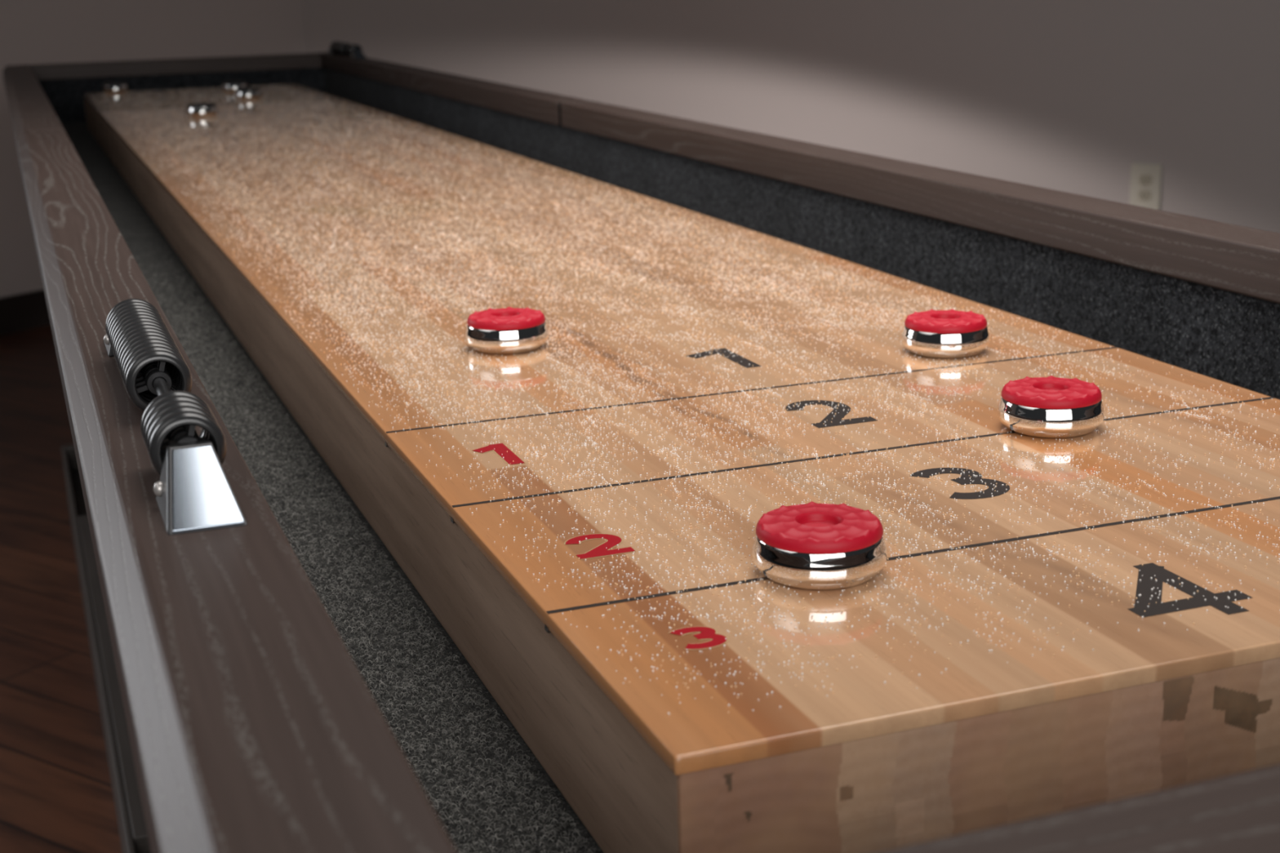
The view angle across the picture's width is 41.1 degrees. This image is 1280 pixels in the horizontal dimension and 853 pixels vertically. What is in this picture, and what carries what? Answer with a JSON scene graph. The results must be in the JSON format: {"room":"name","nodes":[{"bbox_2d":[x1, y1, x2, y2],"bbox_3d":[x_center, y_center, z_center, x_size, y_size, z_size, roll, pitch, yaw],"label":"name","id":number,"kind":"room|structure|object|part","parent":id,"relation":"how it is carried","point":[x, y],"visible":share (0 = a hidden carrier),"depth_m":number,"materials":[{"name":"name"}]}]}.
{"room":"game room","nodes":[
{"label":"game room","id":0,"kind":"room"},
{"bbox_2d":[0,324,122,852],"bbox_3d":[0.180,0.509,2.030,7.100,0.050,5.700,9,18,33],"label":"floor","id":1,"kind":"structure","parent":0,"point":[56,794],"depth_m":2.67,"materials":[{"name":"brown wood"}]},
{"bbox_2d":[2,52,1279,852],"bbox_3d":[-0.422,-0.049,2.526,0.856,0.802,4.400,-7,16,-19],"label":"table","id":2,"kind":"object","parent":1,"relation":"on","point":[358,664],"visible":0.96,"depth_m":0.91,"materials":[{"name":"brown wood"}]},
{"bbox_3d":[-1.203,-0.644,3.339,0.065,0.037,2.099,-7,16,-19],"label":"rail","id":3,"kind":"part","parent":2,"relation":"part of","materials":[{"name":"brown wood"}]},
{"bbox_2d":[102,81,128,93],"bbox_3d":[-1.258,-0.814,4.092,0.059,0.025,0.059,7,17,29],"label":"puck","id":4,"kind":"object","parent":2,"relation":"on","point":[112,86],"visible":1,"depth_m":4.07,"materials":[{"name":"silver metal"}]},
{"bbox_2d":[103,333,247,535],"bbox_3d":[-0.227,-0.017,0.803,0.030,0.022,0.380,-7,16,-19],"label":"abacus scorer","id":5,"kind":"object","parent":2,"relation":"on","point":[194,492],"visible":0.62,"depth_m":0.65,"materials":[{"name":"grey metal"}]},
{"bbox_2d":[105,298,160,333],"bbox_3d":[-0.273,-0.054,0.922,0.030,0.030,0.009,-7,16,-19],"label":"ring","id":6,"kind":"object","parent":5,"relation":"on","point":[125,301],"visible":0.23,"depth_m":0.92,"materials":[{"name":"grey"}]},
{"bbox_2d":[106,301,161,337],"bbox_3d":[-0.270,-0.052,0.913,0.030,0.030,0.009,-7,16,-19],"label":"ring","id":7,"kind":"object","parent":5,"relation":"on","point":[128,304],"visible":0.2,"depth_m":0.91,"materials":[{"name":"grey"}]},
{"bbox_2d":[107,304,163,342],"bbox_3d":[-0.267,-0.050,0.904,0.030,0.030,0.009,-7,16,-19],"label":"ring","id":8,"kind":"object","parent":5,"relation":"on","point":[132,306],"visible":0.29,"depth_m":0.90,"materials":[{"name":"grey"}]},
{"bbox_2d":[109,307,164,345],"bbox_3d":[-0.263,-0.048,0.896,0.030,0.030,0.009,-7,16,-19],"label":"ring","id":9,"kind":"object","parent":5,"relation":"on","point":[133,309],"visible":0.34,"depth_m":0.89,"materials":[{"name":"grey metal"}]},
{"bbox_2d":[110,311,167,347],"bbox_3d":[-0.260,-0.045,0.887,0.030,0.030,0.009,-7,16,-19],"label":"ring","id":10,"kind":"object","parent":5,"relation":"on","point":[134,313],"visible":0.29,"depth_m":0.88,"materials":[{"name":"grey"}]},
{"bbox_2d":[111,314,168,352],"bbox_3d":[-0.257,-0.043,0.879,0.030,0.030,0.009,-7,16,-19],"label":"ring","id":11,"kind":"object","parent":5,"relation":"on","point":[135,316],"visible":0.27,"depth_m":0.87,"materials":[{"name":"grey"}]},
{"bbox_2d":[112,317,170,354],"bbox_3d":[-0.253,-0.041,0.870,0.030,0.030,0.009,-7,16,-19],"label":"ring","id":12,"kind":"object","parent":5,"relation":"on","point":[134,320],"visible":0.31,"depth_m":0.86,"materials":[{"name":"grey"}]},
{"bbox_2d":[114,320,172,359],"bbox_3d":[-0.250,-0.038,0.861,0.030,0.030,0.009,-7,16,-19],"label":"ring","id":13,"kind":"object","parent":5,"relation":"on","point":[139,322],"visible":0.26,"depth_m":0.85,"materials":[{"name":"grey plastic"}]},
{"bbox_2d":[115,324,174,367],"bbox_3d":[-0.247,-0.036,0.853,0.030,0.030,0.009,-7,16,-19],"label":"ring","id":14,"kind":"object","parent":5,"relation":"on","point":[142,326],"visible":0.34,"depth_m":0.85,"materials":[{"name":"grey"}]},
{"bbox_2d":[116,327,176,370],"bbox_3d":[-0.243,-0.034,0.844,0.030,0.030,0.009,-7,16,-19],"label":"ring","id":15,"kind":"object","parent":5,"relation":"on","point":[144,329],"visible":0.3,"depth_m":0.84,"materials":[{"name":"grey plastic"}]},
{"bbox_2d":[118,331,177,374],"bbox_3d":[-0.240,-0.032,0.836,0.030,0.030,0.009,-7,16,-19],"label":"ring","id":16,"kind":"object","parent":5,"relation":"on","point":[144,333],"visible":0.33,"depth_m":0.83,"materials":[{"name":"grey plastic"}]},
{"bbox_2d":[119,334,179,379],"bbox_3d":[-0.237,-0.030,0.827,0.030,0.030,0.009,-7,16,-19],"label":"ring","id":17,"kind":"object","parent":5,"relation":"on","point":[130,344],"visible":0.27,"depth_m":0.82,"materials":[{"name":"grey"}]},
{"bbox_2d":[120,338,182,393],"bbox_3d":[-0.233,-0.027,0.818,0.030,0.030,0.009,-7,16,-19],"label":"ring","id":18,"kind":"object","parent":5,"relation":"on","point":[133,347],"visible":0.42,"depth_m":0.81,"materials":[{"name":"grey plastic"}]},
{"bbox_2d":[122,342,184,398],"bbox_3d":[-0.230,-0.025,0.810,0.030,0.030,0.009,-7,16,-19],"label":"ring","id":19,"kind":"object","parent":5,"relation":"on","point":[135,350],"visible":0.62,"depth_m":0.81,"materials":[{"name":"grey"}]},
{"bbox_2d":[124,346,186,401],"bbox_3d":[-0.227,-0.023,0.801,0.030,0.030,0.009,-7,16,-19],"label":"ring","id":20,"kind":"object","parent":5,"relation":"on","point":[138,353],"visible":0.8,"depth_m":0.80,"materials":[{"name":"grey plastic"}]},
{"bbox_2d":[124,350,191,410],"bbox_3d":[-0.224,-0.021,0.792,0.030,0.030,0.009,-7,16,-19],"label":"ring","id":21,"kind":"object","parent":5,"relation":"on","point":[163,357],"visible":0.77,"depth_m":0.79,"materials":[{"name":"grey plastic"}]},
{"bbox_3d":[-0.227,-0.023,0.802,0.006,0.006,0.283,-7,16,-19],"label":"rod","id":22,"kind":"part","parent":5,"relation":"part of","materials":[{"name":"grey metal"}]},
{"bbox_2d":[140,390,212,439],"bbox_3d":[-0.193,0.000,0.714,0.030,0.030,0.009,-7,16,-19],"label":"ring","id":23,"kind":"object","parent":5,"relation":"on","point":[176,393],"visible":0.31,"depth_m":0.71,"materials":[{"name":"grey plastic"}]},
{"bbox_2d":[142,395,214,444],"bbox_3d":[-0.190,0.002,0.705,0.030,0.030,0.009,-7,16,-19],"label":"ring","id":24,"kind":"object","parent":5,"relation":"on","point":[180,397],"visible":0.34,"depth_m":0.70,"materials":[{"name":"grey plastic"}]},
{"bbox_2d":[144,400,217,450],"bbox_3d":[-0.187,0.004,0.696,0.030,0.030,0.009,-7,16,-19],"label":"ring","id":25,"kind":"object","parent":5,"relation":"on","point":[177,403],"visible":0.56,"depth_m":0.69,"materials":[{"name":"grey"}]},
{"bbox_2d":[146,405,220,455],"bbox_3d":[-0.183,0.006,0.688,0.030,0.030,0.009,-7,16,-19],"label":"ring","id":26,"kind":"object","parent":5,"relation":"on","point":[182,408],"visible":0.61,"depth_m":0.68,"materials":[{"name":"grey"}]},
{"bbox_2d":[148,411,226,475],"bbox_3d":[-0.180,0.009,0.679,0.030,0.030,0.009,-7,16,-19],"label":"ring","id":27,"kind":"object","parent":5,"relation":"on","point":[192,419],"visible":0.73,"depth_m":0.67,"materials":[{"name":"grey"}]},
{"bbox_3d":[-0.168,0.023,0.650,0.026,0.021,0.041,-7,16,-19],"label":"plate","id":28,"kind":"part","parent":5,"relation":"part of","materials":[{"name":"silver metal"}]},
{"bbox_3d":[-1.187,-0.928,4.393,0.724,0.037,0.065,-7,16,-19],"label":"rail","id":29,"kind":"part","parent":2,"relation":"part of","materials":[{"name":"brown wood"}]},
{"bbox_2d":[186,102,217,117],"bbox_3d":[-0.852,-0.616,3.318,0.059,0.025,0.059,-11,18,-30],"label":"puck","id":30,"kind":"object","parent":2,"relation":"on","point":[197,109],"visible":1,"depth_m":3.30,"materials":[{"name":"silver metal"}]},
{"bbox_2d":[222,80,247,92],"bbox_3d":[-0.952,-0.799,4.008,0.059,0.025,0.059,-9,17,-25],"label":"puck","id":31,"kind":"object","parent":2,"relation":"on","point":[228,86],"visible":0.91,"depth_m":3.98,"materials":[{"name":"silver metal"}]},
{"bbox_3d":[-0.435,-0.124,1.337,0.065,0.037,2.286,-7,16,-19],"label":"rail","id":32,"kind":"part","parent":2,"relation":"part of","materials":[{"name":"brown wood"}]},
{"bbox_2d":[235,87,262,100],"bbox_3d":[-0.859,-0.730,3.743,0.059,0.025,0.059,11,20,40],"label":"puck","id":33,"kind":"object","parent":2,"relation":"on","point":[246,93],"visible":1,"depth_m":3.72,"materials":[{"name":"silver metal"}]},
{"bbox_2d":[326,47,367,58],"bbox_3d":[-0.743,-0.947,4.304,0.030,0.022,0.384,-7,16,-19],"label":"abacus scorer","id":34,"kind":"object","parent":2,"relation":"on","point":[357,53],"visible":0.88,"depth_m":4.15,"materials":[{"name":"grey metal"}]},
{"bbox_2d":[340,42,350,54],"bbox_3d":[-0.739,-0.951,4.292,0.030,0.030,0.009,-7,16,-19],"label":"ring","id":35,"kind":"object","parent":34,"relation":"on","point":[344,43],"visible":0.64,"depth_m":4.29,"materials":[{"name":"grey"}]},
{"bbox_2d":[350,44,362,53],"bbox_3d":[-0.695,-0.921,4.179,0.030,0.030,0.009,-7,16,-19],"label":"ring","id":36,"kind":"object","parent":34,"relation":"on","point":[354,45],"visible":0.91,"depth_m":4.17,"materials":[{"name":"grey"}]},
{"bbox_3d":[-0.683,-0.907,4.150,0.026,0.021,0.041,-7,16,-19],"label":"plate","id":37,"kind":"part","parent":34,"relation":"part of","materials":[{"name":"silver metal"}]},
{"bbox_3d":[-0.462,-0.734,3.600,0.065,0.037,2.099,-7,16,-19],"label":"rail","id":38,"kind":"part","parent":2,"relation":"part of","materials":[{"name":"brown wood"}]},
{"bbox_2d":[465,306,548,354],"bbox_3d":[-0.095,-0.068,1.212,0.059,0.025,0.059,-8,16,-22],"label":"puck","id":39,"kind":"object","parent":2,"relation":"on","point":[507,331],"visible":1,"depth_m":1.19,"materials":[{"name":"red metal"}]},
{"bbox_2d":[91,84,1279,715],"bbox_3d":[-0.426,-0.374,2.424,0.501,0.001,3.852,-7,16,-19],"label":"beads","id":40,"kind":"object","parent":2,"relation":"on","point":[278,98],"visible":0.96,"depth_m":1.22},
{"bbox_2d":[751,501,886,590],"bbox_3d":[0.079,0.052,0.748,0.059,0.025,0.059,-9,17,-25],"label":"puck","id":41,"kind":"object","parent":2,"relation":"on","point":[811,545],"visible":1,"depth_m":0.73,"materials":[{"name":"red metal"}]},
{"bbox_3d":[0.307,-0.215,1.598,0.065,0.037,2.286,-7,16,-19],"label":"rail","id":42,"kind":"part","parent":2,"relation":"part of","materials":[{"name":"brown wood"}]},
{"bbox_2d":[902,308,989,358],"bbox_3d":[0.208,-0.064,1.164,0.059,0.025,0.059,-13,19,-36],"label":"puck","id":43,"kind":"object","parent":2,"relation":"on","point":[952,333],"visible":1,"depth_m":1.14,"materials":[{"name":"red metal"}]},
{"bbox_2d":[997,375,1104,438],"bbox_3d":[0.233,-0.011,0.968,0.059,0.025,0.059,-16,21,-42],"label":"puck","id":44,"kind":"object","parent":2,"relation":"on","point":[1051,406],"visible":1,"depth_m":0.95,"materials":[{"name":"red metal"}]},
{"bbox_3d":[0.323,0.092,0.460,0.724,0.037,0.065,-7,16,-19],"label":"rail","id":45,"kind":"part","parent":2,"relation":"part of","materials":[{"name":"brown wood"}]},
{"bbox_2d":[0,0,306,297],"bbox_3d":[-2.725,-1.268,3.626,0.100,2.700,5.600,9,18,33],"label":"wall","id":46,"kind":"structure","parent":0,"point":[33,32],"depth_m":5.19,"materials":[{"name":"paint"}]},
{"bbox_2d":[0,288,50,335],"bbox_3d":[-2.652,-0.007,3.921,0.014,0.108,5.400,9,18,33],"label":"baseboard","id":47,"kind":"structure","parent":46,"relation":"attached to","point":[28,310],"depth_m":5.07,"materials":[{"name":"black wood"}]},
{"bbox_2d":[302,0,1279,233],"bbox_3d":[1.590,-1.479,3.982,6.600,2.700,0.100,9,18,33],"label":"wall","id":48,"kind":"structure","parent":0,"point":[1064,95],"depth_m":4.63,"materials":[{"name":"paint"}]},
{"bbox_2d":[1128,162,1162,209],"bbox_3d":[1.295,-0.612,4.371,0.079,0.124,0.009,9,18,33],"label":"wall outlet","id":49,"kind":"object","parent":48,"relation":"attached to","point":[1145,178],"visible":0.97,"depth_m":4.37,"materials":[{"name":"beige plastic"}]},
{"bbox_2d":[1137,189,1151,200],"bbox_3d":[1.294,-0.593,4.375,0.034,0.028,0.004,9,18,33],"label":"socket","id":50,"kind":"object","parent":49,"relation":"attached to","point":[1143,194],"depth_m":4.37,"materials":[{"name":"beige plastic"}]},
{"bbox_2d":[1138,174,1151,185],"bbox_3d":[1.293,-0.631,4.365,0.034,0.028,0.004,9,18,33],"label":"socket","id":51,"kind":"object","parent":49,"relation":"attached to","point":[1144,180],"depth_m":4.36,"materials":[{"name":"beige plastic"}]}
]}

